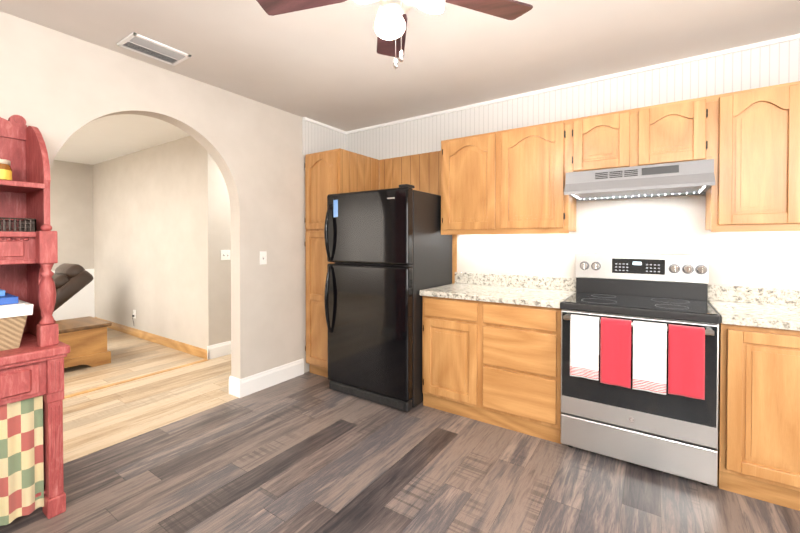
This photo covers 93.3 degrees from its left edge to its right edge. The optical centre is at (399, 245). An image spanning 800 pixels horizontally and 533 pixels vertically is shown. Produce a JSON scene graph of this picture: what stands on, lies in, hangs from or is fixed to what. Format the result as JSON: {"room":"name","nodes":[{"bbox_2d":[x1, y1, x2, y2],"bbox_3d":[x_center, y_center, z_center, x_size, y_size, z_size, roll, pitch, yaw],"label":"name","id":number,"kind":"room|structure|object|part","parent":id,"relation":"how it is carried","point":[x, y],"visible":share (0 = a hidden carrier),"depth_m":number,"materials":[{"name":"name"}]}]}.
{"room":"kitchen","nodes":[
{"label":"kitchen","id":0,"kind":"room"},
{"bbox_2d":[50,160,94,320],"bbox_3d":[-6.197,-0.003,4.147,0.220,2.500,4.850,0,1,34],"label":"wall","id":1,"kind":"structure","parent":0,"point":[71,203],"depth_m":5.78,"materials":[{"name":"paint"}]},
{"bbox_2d":[93,136,200,347],"bbox_3d":[-3.495,-0.015,5.160,3.170,2.500,0.150,0,1,34],"label":"wall","id":2,"kind":"structure","parent":0,"point":[147,232],"depth_m":4.87,"materials":[{"name":"paint"}]},
{"bbox_2d":[132,310,135,323],"bbox_3d":[-3.634,0.986,5.154,0.070,0.218,0.030,0,1,34],"label":"outlet","id":3,"kind":"object","parent":2,"relation":"attached to","point":[134,314],"visible":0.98,"depth_m":5.15,"materials":[{"name":"white plastic"}]},
{"bbox_2d":[94,317,209,358],"bbox_3d":[-3.464,1.186,5.054,3.316,0.100,0.014,0,1,34],"label":"baseboard","id":4,"kind":"structure","parent":2,"relation":"attached to","point":[182,347],"depth_m":4.73,"materials":[{"name":"brown wood"}]},
{"bbox_2d":[0,11,309,378],"bbox_3d":[-2.218,0.023,1.919,0.130,2.500,5.600,0,1,34],"label":"wall","id":5,"kind":"structure","parent":0,"point":[58,89],"depth_m":3.11,"materials":[{"name":"beige paint"}]},
{"bbox_2d":[229,376,236,394],"bbox_3d":[-0.749,1.171,4.244,0.016,0.150,2.506,0,1,34],"label":"baseboard","id":6,"kind":"structure","parent":5,"relation":"attached to","point":[232,380],"depth_m":3.18,"materials":[{"name":"white wood"}]},
{"bbox_2d":[260,251,266,264],"bbox_3d":[-1.194,0.107,3.304,0.016,0.115,0.070,0,1,34],"label":"light switch","id":7,"kind":"object","parent":5,"relation":"attached to","point":[263,257],"visible":1,"depth_m":3.31,"materials":[{"name":"white plastic"}]},
{"bbox_2d":[200,144,230,349],"bbox_3d":[-1.573,-0.014,5.042,0.150,2.500,2.100,0,1,34],"label":"wall","id":8,"kind":"structure","parent":0,"point":[215,268],"depth_m":4.20,"materials":[{"name":"paint"}]},
{"bbox_2d":[207,341,230,359],"bbox_3d":[-1.512,1.162,4.998,0.016,0.150,2.106,0,1,34],"label":"baseboard","id":9,"kind":"structure","parent":8,"relation":"attached to","point":[224,348],"depth_m":4.23,"materials":[{"name":"white wood"}]},
{"bbox_2d":[221,250,230,259],"bbox_3d":[-1.977,0.105,4.290,0.016,0.115,0.116,0,1,34],"label":"hall light switch","id":10,"kind":"object","parent":8,"relation":"attached to","point":[225,254],"visible":1,"depth_m":4.29,"materials":[{"name":"white plastic"}]},
{"bbox_2d":[0,328,799,532],"bbox_3d":[-1.464,1.294,2.150,10.320,0.054,6.800,0,1,34],"label":"floor","id":11,"kind":"structure","parent":0,"point":[308,452],"depth_m":2.13,"materials":[{"name":"brown wood"}]},
{"bbox_2d":[0,115,69,525],"bbox_3d":[-2.118,0.291,1.469,0.539,1.975,1.160,0,1,34],"label":"hutch","id":12,"kind":"object","parent":11,"relation":"on","point":[31,415],"visible":1,"depth_m":1.78,"materials":[{"name":"red wood"}]},
{"bbox_2d":[0,159,11,180],"bbox_3d":[-1.970,-0.365,1.862,0.081,0.116,0.081,0,1,34],"label":"honey jar","id":13,"kind":"object","parent":12,"relation":"in","point":[5,171],"visible":0.77,"depth_m":1.85,"materials":[{"name":"yellow glass"}]},
{"bbox_2d":[0,299,33,350],"bbox_3d":[-2.080,0.374,1.553,0.396,0.205,0.764,0,1,34],"label":"wicker basket","id":14,"kind":"object","parent":12,"relation":"in","point":[13,317],"visible":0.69,"depth_m":1.73,"materials":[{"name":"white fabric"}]},
{"bbox_2d":[0,289,17,304],"bbox_3d":[-2.092,0.241,1.554,0.310,0.060,0.690,0,1,34],"label":"boxes","id":15,"kind":"object","parent":14,"relation":"on","point":[6,298],"visible":1,"depth_m":1.74,"materials":[{"name":"blue"}]},
{"bbox_2d":[0,217,35,231],"bbox_3d":[-2.096,-0.097,1.646,0.303,0.066,0.693,0,1,34],"label":"wire basket","id":16,"kind":"object","parent":12,"relation":"in","point":[27,224],"visible":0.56,"depth_m":1.83,"materials":[{"name":"brown"}]},
{"bbox_2d":[0,394,43,525],"bbox_3d":[-1.953,0.964,1.366,0.031,0.542,0.996,0,1,34],"label":"curtain","id":17,"kind":"object","parent":12,"relation":"hanging from","point":[21,418],"depth_m":1.72,"materials":[{"name":"multicoloured fabric"}]},
{"bbox_2d":[52,263,92,311],"bbox_3d":[-4.646,0.742,4.203,0.840,1.007,1.861,0,1,34],"label":"recliner","id":18,"kind":"object","parent":11,"relation":"on","point":[70,280],"visible":0.25,"depth_m":4.64,"materials":[{"name":"brown leather"}]},
{"bbox_2d":[55,316,111,367],"bbox_3d":[-3.582,1.036,3.816,0.622,0.430,0.922,0,1,34],"label":"wood chest","id":19,"kind":"object","parent":11,"relation":"on","point":[84,339],"visible":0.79,"depth_m":3.88,"materials":[{"name":"brown wood"}]},
{"bbox_2d":[237,358,303,397],"bbox_3d":[-1.135,1.181,3.409,0.016,0.150,0.689,0,1,34],"label":"baseboard","id":20,"kind":"structure","parent":11,"relation":"on","point":[245,386],"depth_m":3.36,"materials":[{"name":"white wood"}]},
{"bbox_2d":[305,148,378,376],"bbox_3d":[-0.577,0.181,3.807,0.455,2.140,0.609,0,1,34],"label":"pantry cabinet","id":21,"kind":"object","parent":11,"relation":"on","point":[337,171],"visible":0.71,"depth_m":3.59,"materials":[{"name":"brown wood"}]},
{"bbox_2d":[324,184,451,411],"bbox_3d":[-0.097,0.390,3.317,0.832,1.710,0.830,0,1,34],"label":"refrigerator","id":22,"kind":"object","parent":11,"relation":"on","point":[389,253],"visible":1,"depth_m":2.99,"materials":[{"name":"black metal"}]},
{"bbox_3d":[-0.610,0.198,3.204,0.030,1.096,0.074,0,1,34],"label":"refrigerator handle","id":23,"kind":"part","parent":22,"relation":"part of","materials":[{"name":"black plastic"}]},
{"bbox_2d":[422,296,481,421],"bbox_3d":[0.537,0.823,3.071,0.483,0.874,0.620,0,1,34],"label":"base cabinet","id":24,"kind":"object","parent":11,"relation":"on","point":[451,328],"depth_m":2.81,"materials":[{"name":"brown wood"}]},
{"bbox_2d":[420,272,799,330],"bbox_3d":[1.562,0.323,2.363,2.972,0.140,0.642,0,1,34],"label":"countertop","id":25,"kind":"structure","parent":24,"relation":"on","point":[773,308],"depth_m":2.43,"materials":[{"name":"beige stone"}]},
{"bbox_2d":[482,301,561,443],"bbox_3d":[0.959,0.826,2.787,0.535,0.874,0.620,0,1,34],"label":"base cabinet","id":26,"kind":"object","parent":11,"relation":"on","point":[496,364],"depth_m":2.52,"materials":[{"name":"brown wood"}]},
{"bbox_2d":[560,253,720,486],"bbox_3d":[1.464,0.664,2.362,0.766,1.207,0.704,0,1,34],"label":"range","id":27,"kind":"object","parent":11,"relation":"on","point":[677,435],"visible":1,"depth_m":2.19,"materials":[{"name":"silver metal"}]},
{"bbox_2d":[570,314,599,379],"bbox_3d":[1.079,0.589,2.207,0.151,0.356,0.054,0,1,34],"label":"hanging towel","id":28,"kind":"object","parent":27,"relation":"hanging from","point":[584,345],"visible":0.98,"depth_m":2.19,"materials":[{"name":"white fabric"}]},
{"bbox_2d":[600,317,631,388],"bbox_3d":[1.210,0.594,2.119,0.149,0.367,0.054,0,1,34],"label":"hanging towel","id":29,"kind":"object","parent":27,"relation":"hanging from","point":[615,351],"visible":1,"depth_m":2.10,"materials":[{"name":"red fabric"}]},
{"bbox_3d":[1.287,0.433,2.096,0.700,0.025,0.070,0,1,34],"label":"range handle","id":30,"kind":"part","parent":27,"relation":"part of","materials":[{"name":"silver metal"}]},
{"bbox_2d":[633,321,666,394],"bbox_3d":[1.341,0.595,2.031,0.150,0.367,0.054,0,1,34],"label":"hanging towel","id":31,"kind":"object","parent":27,"relation":"hanging from","point":[649,356],"visible":1,"depth_m":2.01,"materials":[{"name":"white fabric"}]},
{"bbox_2d":[668,324,704,399],"bbox_3d":[1.471,0.592,1.943,0.148,0.356,0.054,0,1,34],"label":"hanging towel","id":32,"kind":"object","parent":27,"relation":"hanging from","point":[686,361],"visible":1,"depth_m":1.93,"materials":[{"name":"red fabric"}]},
{"bbox_2d":[718,323,799,510],"bbox_3d":[2.055,0.835,2.049,0.553,0.874,0.620,0,1,34],"label":"base cabinet","id":33,"kind":"object","parent":11,"relation":"on","point":[759,395],"depth_m":1.87,"materials":[{"name":"brown wood"}]},
{"bbox_2d":[0,0,799,164],"bbox_3d":[-1.464,-1.279,2.119,10.320,0.100,6.800,0,1,34],"label":"ceiling","id":34,"kind":"structure","parent":0,"point":[329,65],"depth_m":2.32,"materials":[{"name":"paint"}]},
{"bbox_2d":[117,32,190,65],"bbox_3d":[-1.533,-1.222,2.366,0.230,0.014,0.330,0,1,34],"label":"ceiling vent","id":35,"kind":"object","parent":34,"relation":"in","point":[145,46],"visible":0.98,"depth_m":2.34,"materials":[{"name":"white metal"}]},
{"bbox_2d":[256,0,532,68],"bbox_3d":[-0.028,-0.929,1.322,1.096,0.576,1.057,0,1,34],"label":"ceiling fan","id":36,"kind":"object","parent":34,"relation":"hanging from","point":[390,27],"visible":1,"depth_m":1.49,"materials":[{"name":"brown wood"}]},
{"bbox_2d":[457,192,799,288],"bbox_3d":[1.765,0.014,2.703,5.600,2.500,0.150,0,1,34],"label":"wall","id":37,"kind":"structure","parent":0,"point":[673,225],"depth_m":2.64,"materials":[{"name":"beige paint"}]},
{"bbox_2d":[379,151,456,283],"bbox_3d":[0.153,0.167,3.694,0.882,2.170,0.010,0,1,34],"label":"panelling","id":38,"kind":"object","parent":37,"relation":"attached to","point":[421,172],"visible":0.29,"depth_m":3.67,"materials":[{"name":"brown wood"}]},
{"bbox_2d":[441,131,500,232],"bbox_3d":[0.633,-0.497,3.163,0.499,0.770,0.336,0,1,34],"label":"upper cabinet","id":39,"kind":"object","parent":37,"relation":"attached to","point":[470,165],"depth_m":3.02,"materials":[{"name":"brown wood"}]},
{"bbox_2d":[497,120,575,232],"bbox_3d":[1.047,-0.493,2.884,0.499,0.770,0.336,0,1,34],"label":"upper cabinet","id":40,"kind":"object","parent":37,"relation":"attached to","point":[510,181],"depth_m":2.74,"materials":[{"name":"brown wood"}]},
{"bbox_2d":[302,34,799,159],"bbox_3d":[1.548,-1.052,2.369,5.600,0.360,0.625,0,1,34],"label":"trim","id":41,"kind":"structure","parent":37,"relation":"attached to","point":[772,62],"depth_m":2.84,"materials":[{"name":"white"}]},
{"bbox_2d":[569,108,636,171],"bbox_3d":[1.414,-0.683,2.635,0.385,0.385,0.336,0,1,34],"label":"upper cabinet","id":42,"kind":"object","parent":37,"relation":"attached to","point":[607,140],"depth_m":2.49,"materials":[{"name":"brown wood"}]},
{"bbox_2d":[564,159,714,200],"bbox_3d":[1.527,-0.409,2.462,0.764,0.152,0.502,0,1,34],"label":"range hood","id":43,"kind":"object","parent":37,"relation":"attached to","point":[696,177],"visible":1,"depth_m":2.31,"materials":[{"name":"silver metal"}]},
{"bbox_2d":[637,95,716,165],"bbox_3d":[1.733,-0.680,2.420,0.385,0.385,0.336,0,1,34],"label":"upper cabinet","id":44,"kind":"object","parent":37,"relation":"attached to","point":[685,130],"depth_m":2.27,"materials":[{"name":"brown wood"}]},
{"bbox_2d":[705,81,799,231],"bbox_3d":[2.059,-0.485,2.203,0.400,0.770,0.336,0,1,34],"label":"upper cabinet","id":45,"kind":"object","parent":37,"relation":"attached to","point":[756,188],"depth_m":2.07,"materials":[{"name":"brown wood"}]}
]}

